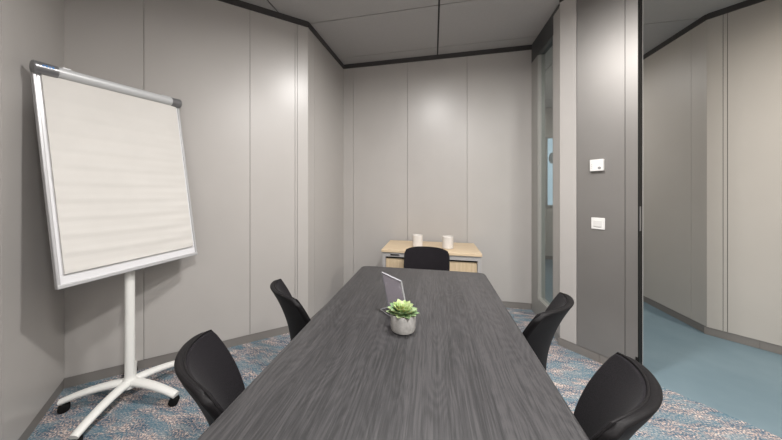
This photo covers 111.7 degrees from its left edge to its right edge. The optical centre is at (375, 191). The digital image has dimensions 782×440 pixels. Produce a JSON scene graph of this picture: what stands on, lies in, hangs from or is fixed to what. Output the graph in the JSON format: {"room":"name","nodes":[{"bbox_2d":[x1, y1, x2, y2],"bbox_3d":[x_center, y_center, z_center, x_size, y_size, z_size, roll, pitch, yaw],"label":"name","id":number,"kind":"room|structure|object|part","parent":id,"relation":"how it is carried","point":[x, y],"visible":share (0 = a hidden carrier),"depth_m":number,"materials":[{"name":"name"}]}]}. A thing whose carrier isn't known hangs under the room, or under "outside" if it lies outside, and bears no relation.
{"room":"meeting room","nodes":[
{"label":"meeting room","id":0,"kind":"room"},
{"bbox_2d":[0,0,63,439],"bbox_3d":[-1.248,-0.160,0.402,0.100,2.920,3.306,0,0,-33],"label":"wall","id":1,"kind":"structure","parent":0,"point":[31,308],"depth_m":1.36,"materials":[{"name":"grey paint"}]},
{"bbox_2d":[18,379,63,439],"bbox_3d":[-1.188,1.266,0.383,0.014,0.068,3.240,0,0,-33],"label":"baseboard","id":2,"kind":"structure","parent":1,"relation":"attached to","point":[51,400],"depth_m":1.51,"materials":[{"name":"grey"}]},
{"bbox_2d":[64,0,307,377],"bbox_3d":[-1.413,-0.160,2.164,1.690,2.920,0.100,0,0,-29],"label":"wall","id":3,"kind":"structure","parent":0,"point":[239,75],"depth_m":2.15,"materials":[{"name":"grey paint"}]},
{"bbox_2d":[64,326,288,387],"bbox_3d":[-1.366,1.266,2.145,1.624,0.068,0.014,0,0,-29],"label":"baseboard","id":4,"kind":"structure","parent":3,"relation":"attached to","point":[84,378],"depth_m":1.97,"materials":[{"name":"grey"}]},
{"bbox_2d":[218,0,307,26],"bbox_3d":[-1.351,-1.595,2.135,1.610,0.050,0.012,0,0,-29],"label":"trim","id":5,"kind":"structure","parent":3,"relation":"attached to","point":[239,3],"depth_m":2.34,"materials":[{"name":"grey"}]},
{"bbox_2d":[308,28,342,318],"bbox_3d":[-0.570,-0.160,3.008,0.100,2.920,0.966,0,0,15],"label":"wall","id":6,"kind":"structure","parent":0,"point":[325,74],"depth_m":2.87,"materials":[{"name":"grey paint"}]},
{"bbox_2d":[308,22,343,68],"bbox_3d":[-0.526,-1.595,2.955,0.012,0.050,0.886,0,0,15],"label":"trim","id":7,"kind":"structure","parent":6,"relation":"attached to","point":[310,26],"depth_m":2.85,"materials":[{"name":"grey"}]},
{"bbox_2d":[390,314,415,334],"bbox_3d":[0.110,0.525,1.077,0.103,0.070,0.103,0,0,12],"label":"pot","id":8,"kind":"object","parent":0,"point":[402,324],"depth_m":1.03,"materials":[{"name":"concrete"}]},
{"bbox_2d":[27,259,781,439],"bbox_3d":[1.590,1.325,2.153,7.200,0.050,7.120,0,0,12],"label":"floor","id":9,"kind":"structure","parent":0,"point":[137,413],"depth_m":1.72,"materials":[{"name":"carpet"}]},
{"bbox_2d":[29,60,197,439],"bbox_3d":[-1.525,0.301,1.655,0.645,1.997,0.718,0,0,12],"label":"stand","id":10,"kind":"object","parent":9,"relation":"on","point":[131,379],"visible":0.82,"depth_m":1.56,"materials":[{"name":"white metal"}]},
{"bbox_3d":[-1.715,1.210,1.609,0.315,0.087,0.062,0,0,-18],"label":"leg","id":11,"kind":"part","parent":10,"relation":"part of","materials":[{"name":"white metal"}]},
{"bbox_3d":[-1.534,1.210,1.486,0.062,0.087,0.315,0,0,-4],"label":"leg","id":12,"kind":"part","parent":10,"relation":"part of","materials":[{"name":"white metal"}]},
{"bbox_3d":[-1.550,-0.085,1.664,0.184,1.156,0.741,0,0,22],"label":"board frame","id":13,"kind":"part","parent":10,"relation":"part of","materials":[{"name":"silver metal"}]},
{"bbox_2d":[41,74,192,273],"bbox_3d":[-1.540,-0.115,1.659,0.154,1.072,0.682,0,0,22],"label":"paper pad","id":14,"kind":"object","parent":10,"relation":"attached to","point":[120,192],"visible":0.98,"depth_m":1.57,"materials":[{"name":"white paper"}]},
{"bbox_3d":[-1.370,1.210,1.638,0.315,0.087,0.062,0,0,8],"label":"leg","id":15,"kind":"part","parent":10,"relation":"part of","materials":[{"name":"white metal"}]},
{"bbox_3d":[-1.457,1.210,1.817,0.062,0.087,0.315,0,0,30],"label":"leg","id":16,"kind":"part","parent":10,"relation":"part of","materials":[{"name":"white metal"}]},
{"bbox_2d":[174,330,244,425],"bbox_3d":[-0.374,0.904,0.950,0.558,0.792,0.400,0,0,-31],"label":"chair","id":17,"kind":"object","parent":9,"relation":"on","point":[204,366],"visible":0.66,"depth_m":0.90,"materials":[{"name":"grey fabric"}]},
{"bbox_2d":[270,279,310,339],"bbox_3d":[-0.318,0.904,1.545,0.558,0.792,0.400,0,0,-32],"label":"chair","id":18,"kind":"object","parent":9,"relation":"on","point":[297,318],"visible":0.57,"depth_m":1.34,"materials":[{"name":"black plastic"}]},
{"bbox_2d":[197,266,588,439],"bbox_3d":[0.082,0.930,0.801,0.874,0.740,2.310,0,0,12],"label":"conference table","id":19,"kind":"object","parent":9,"relation":"on","point":[467,370],"visible":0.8,"depth_m":0.80,"materials":[{"name":"grey wood"}]},
{"bbox_2d":[380,272,405,315],"bbox_3d":[0.083,0.471,1.212,0.055,0.178,0.152,0,0,-32],"label":"sign holder","id":20,"kind":"object","parent":19,"relation":"on","point":[393,287],"visible":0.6,"depth_m":1.22,"materials":[{"name":"clear plastic"}]},
{"bbox_2d":[386,299,419,334],"bbox_3d":[0.109,0.504,1.076,0.134,0.111,0.121,0,0,12],"label":"potted succulent","id":21,"kind":"object","parent":19,"relation":"on","point":[402,313],"visible":1,"depth_m":1.04,"materials":[{"name":"green plant"}]},
{"bbox_2d":[404,246,449,270],"bbox_3d":[0.410,0.904,2.207,0.400,0.792,0.558,0,0,14],"label":"chair","id":22,"kind":"object","parent":9,"relation":"on","point":[419,257],"visible":0.41,"depth_m":2.39,"materials":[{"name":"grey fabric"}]},
{"bbox_2d":[381,240,481,272],"bbox_3d":[0.576,0.938,2.812,0.950,0.725,0.540,0,0,12],"label":"base cabinet","id":23,"kind":"object","parent":9,"relation":"on","point":[464,257],"visible":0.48,"depth_m":2.64,"materials":[{"name":"brown wood"}]},
{"bbox_3d":[0.314,0.951,2.633,0.430,0.570,0.018,0,0,12],"label":"door","id":24,"kind":"part","parent":23,"relation":"part of","materials":[{"name":"brown wood"}]},
{"bbox_2d":[413,234,422,246],"bbox_3d":[0.436,0.512,2.780,0.106,0.125,0.106,0,0,12],"label":"cup","id":25,"kind":"object","parent":23,"relation":"on","point":[417,238],"visible":0.79,"depth_m":2.74,"materials":[{"name":"white ceramic"}]},
{"bbox_2d":[442,235,453,248],"bbox_3d":[0.734,0.514,2.706,0.112,0.122,0.112,0,0,12],"label":"cup","id":26,"kind":"object","parent":23,"relation":"on","point":[447,241],"visible":1,"depth_m":2.66,"materials":[{"name":"white ceramic"}]},
{"bbox_3d":[0.738,0.951,2.539,0.430,0.570,0.018,0,0,12],"label":"door","id":27,"kind":"part","parent":23,"relation":"part of","materials":[{"name":"brown wood"}]},
{"bbox_2d":[522,292,573,369],"bbox_3d":[0.701,0.904,1.402,0.400,0.792,0.558,0,0,-43],"label":"chair","id":28,"kind":"object","parent":9,"relation":"on","point":[539,333],"visible":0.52,"depth_m":1.18,"materials":[{"name":"black plastic"}]},
{"bbox_2d":[574,352,662,439],"bbox_3d":[0.529,0.904,0.868,0.558,0.792,0.400,0,0,44],"label":"chair","id":29,"kind":"object","parent":9,"relation":"on","point":[622,395],"visible":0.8,"depth_m":0.78,"materials":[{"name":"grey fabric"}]},
{"bbox_2d":[343,50,531,302],"bbox_3d":[0.629,-0.160,3.210,2.275,2.920,0.100,0,0,12],"label":"wall","id":30,"kind":"structure","parent":0,"point":[433,149],"depth_m":3.12,"materials":[{"name":"grey paint"}]},
{"bbox_2d":[344,45,531,68],"bbox_3d":[0.656,-1.595,3.146,2.195,0.050,0.012,0,0,12],"label":"trim","id":31,"kind":"structure","parent":30,"relation":"attached to","point":[524,47],"depth_m":3.12,"materials":[{"name":"grey"}]},
{"bbox_2d":[502,301,531,309],"bbox_3d":[0.652,1.266,3.164,2.209,0.068,0.014,0,0,12],"label":"baseboard","id":32,"kind":"structure","parent":30,"relation":"attached to","point":[518,305],"depth_m":2.96,"materials":[{"name":"grey"}]},
{"bbox_2d":[241,0,745,107],"bbox_3d":[1.592,-1.650,2.163,7.400,0.060,7.300,0,0,12],"label":"ceiling","id":33,"kind":"structure","parent":0,"point":[356,31],"depth_m":2.52,"materials":[{"name":"tile"}]},
{"bbox_2d":[545,108,552,255],"bbox_3d":[2.946,-0.160,5.247,1.335,2.920,0.100,0,0,12],"label":"wall","id":34,"kind":"structure","parent":0,"point":[548,111],"depth_m":5.11,"materials":[{"name":"grey"}]},
{"bbox_2d":[545,137,552,206],"bbox_3d":[3.399,-0.390,5.082,0.280,1.340,0.020,0,0,12],"label":"window","id":35,"kind":"structure","parent":34,"relation":"in","point":[548,140],"depth_m":5.09,"materials":[{"name":"blue glass"}]},
{"bbox_3d":[3.400,-0.390,5.088,0.200,1.280,0.007,0,0,12],"label":"pane","id":36,"kind":"part","parent":35,"relation":"part of","materials":[{"name":"clear glass"}]},
{"bbox_2d":[560,0,637,358],"bbox_3d":[1.721,-0.160,2.060,0.092,2.920,0.479,0,0,-33],"label":"wall column","id":37,"kind":"structure","parent":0,"point":[599,38],"depth_m":2.01,"materials":[{"name":"grey paint"}]},
{"bbox_2d":[532,4,559,340],"bbox_3d":[1.674,-0.160,2.574,0.074,2.920,0.698,0,0,12],"label":"window","id":38,"kind":"structure","parent":37,"relation":"attached to","point":[549,35],"depth_m":2.74,"materials":[{"name":"grey metal"}]},
{"bbox_3d":[1.581,-0.175,2.311,0.004,2.810,0.145,0,0,12],"label":"post","id":39,"kind":"part","parent":38,"relation":"part of","materials":[{"name":"grey metal"}]},
{"bbox_2d":[558,337,608,363],"bbox_3d":[1.688,1.266,2.048,0.014,0.068,0.494,0,0,-33],"label":"baseboard","id":40,"kind":"structure","parent":37,"relation":"attached to","point":[566,344],"depth_m":2.11,"materials":[{"name":"grey"}]},
{"bbox_2d":[590,159,604,170],"bbox_3d":[1.679,-0.203,2.013,0.029,0.088,0.084,0,0,-33],"label":"thermostat","id":41,"kind":"object","parent":37,"relation":"attached to","point":[597,164],"visible":1,"depth_m":2.00,"materials":[{"name":"white plastic"}]},
{"bbox_2d":[591,217,604,229],"bbox_3d":[1.687,0.240,2.015,0.014,0.088,0.084,0,0,-33],"label":"light switch","id":42,"kind":"object","parent":37,"relation":"attached to","point":[596,223],"visible":1,"depth_m":2.01,"materials":[{"name":"white plastic"}]},
{"bbox_2d":[635,0,642,364],"bbox_3d":[1.850,-0.150,1.860,0.098,2.900,0.020,0,0,-33],"label":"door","id":43,"kind":"structure","parent":37,"relation":"attached to","point":[639,358],"depth_m":1.85,"materials":[{"name":"black metal"}]},
{"bbox_3d":[1.834,0.185,1.839,0.029,0.170,0.003,0,0,-33],"label":"strike plate","id":44,"kind":"part","parent":43,"relation":"part of","materials":[{"name":"silver metal"}]},
{"bbox_2d":[643,20,706,326],"bbox_3d":[3.352,-0.160,3.727,0.100,2.920,2.700,0,0,12],"label":"wall","id":45,"kind":"structure","parent":0,"point":[675,75],"depth_m":2.72,"materials":[{"name":"grey paint"}]},
{"bbox_2d":[643,296,703,332],"bbox_3d":[3.315,1.266,3.743,0.014,0.068,2.714,0,0,12],"label":"baseboard","id":46,"kind":"structure","parent":45,"relation":"attached to","point":[661,307],"depth_m":2.73,"materials":[{"name":"grey"}]},
{"bbox_2d":[643,14,706,59],"bbox_3d":[3.297,-1.595,3.739,0.012,0.050,2.700,0,0,12],"label":"trim","id":47,"kind":"structure","parent":45,"relation":"attached to","point":[702,19],"depth_m":2.69,"materials":[{"name":"grey"}]},
{"bbox_2d":[707,0,781,345],"bbox_3d":[3.791,-0.160,1.432,0.100,2.920,2.503,0,0,-36],"label":"wall","id":48,"kind":"structure","parent":0,"point":[744,45],"depth_m":2.26,"materials":[{"name":"grey paint"}]},
{"bbox_2d":[707,0,765,19],"bbox_3d":[3.745,-1.595,1.399,0.012,0.050,2.503,0,0,-36],"label":"trim","id":49,"kind":"structure","parent":48,"relation":"attached to","point":[746,3],"depth_m":2.29,"materials":[{"name":"grey"}]},
{"bbox_2d":[704,326,781,354],"bbox_3d":[3.755,1.266,1.415,0.014,0.068,2.517,0,0,-36],"label":"baseboard","id":50,"kind":"structure","parent":48,"relation":"attached to","point":[751,342],"depth_m":2.26,"materials":[{"name":"grey"}]}
]}

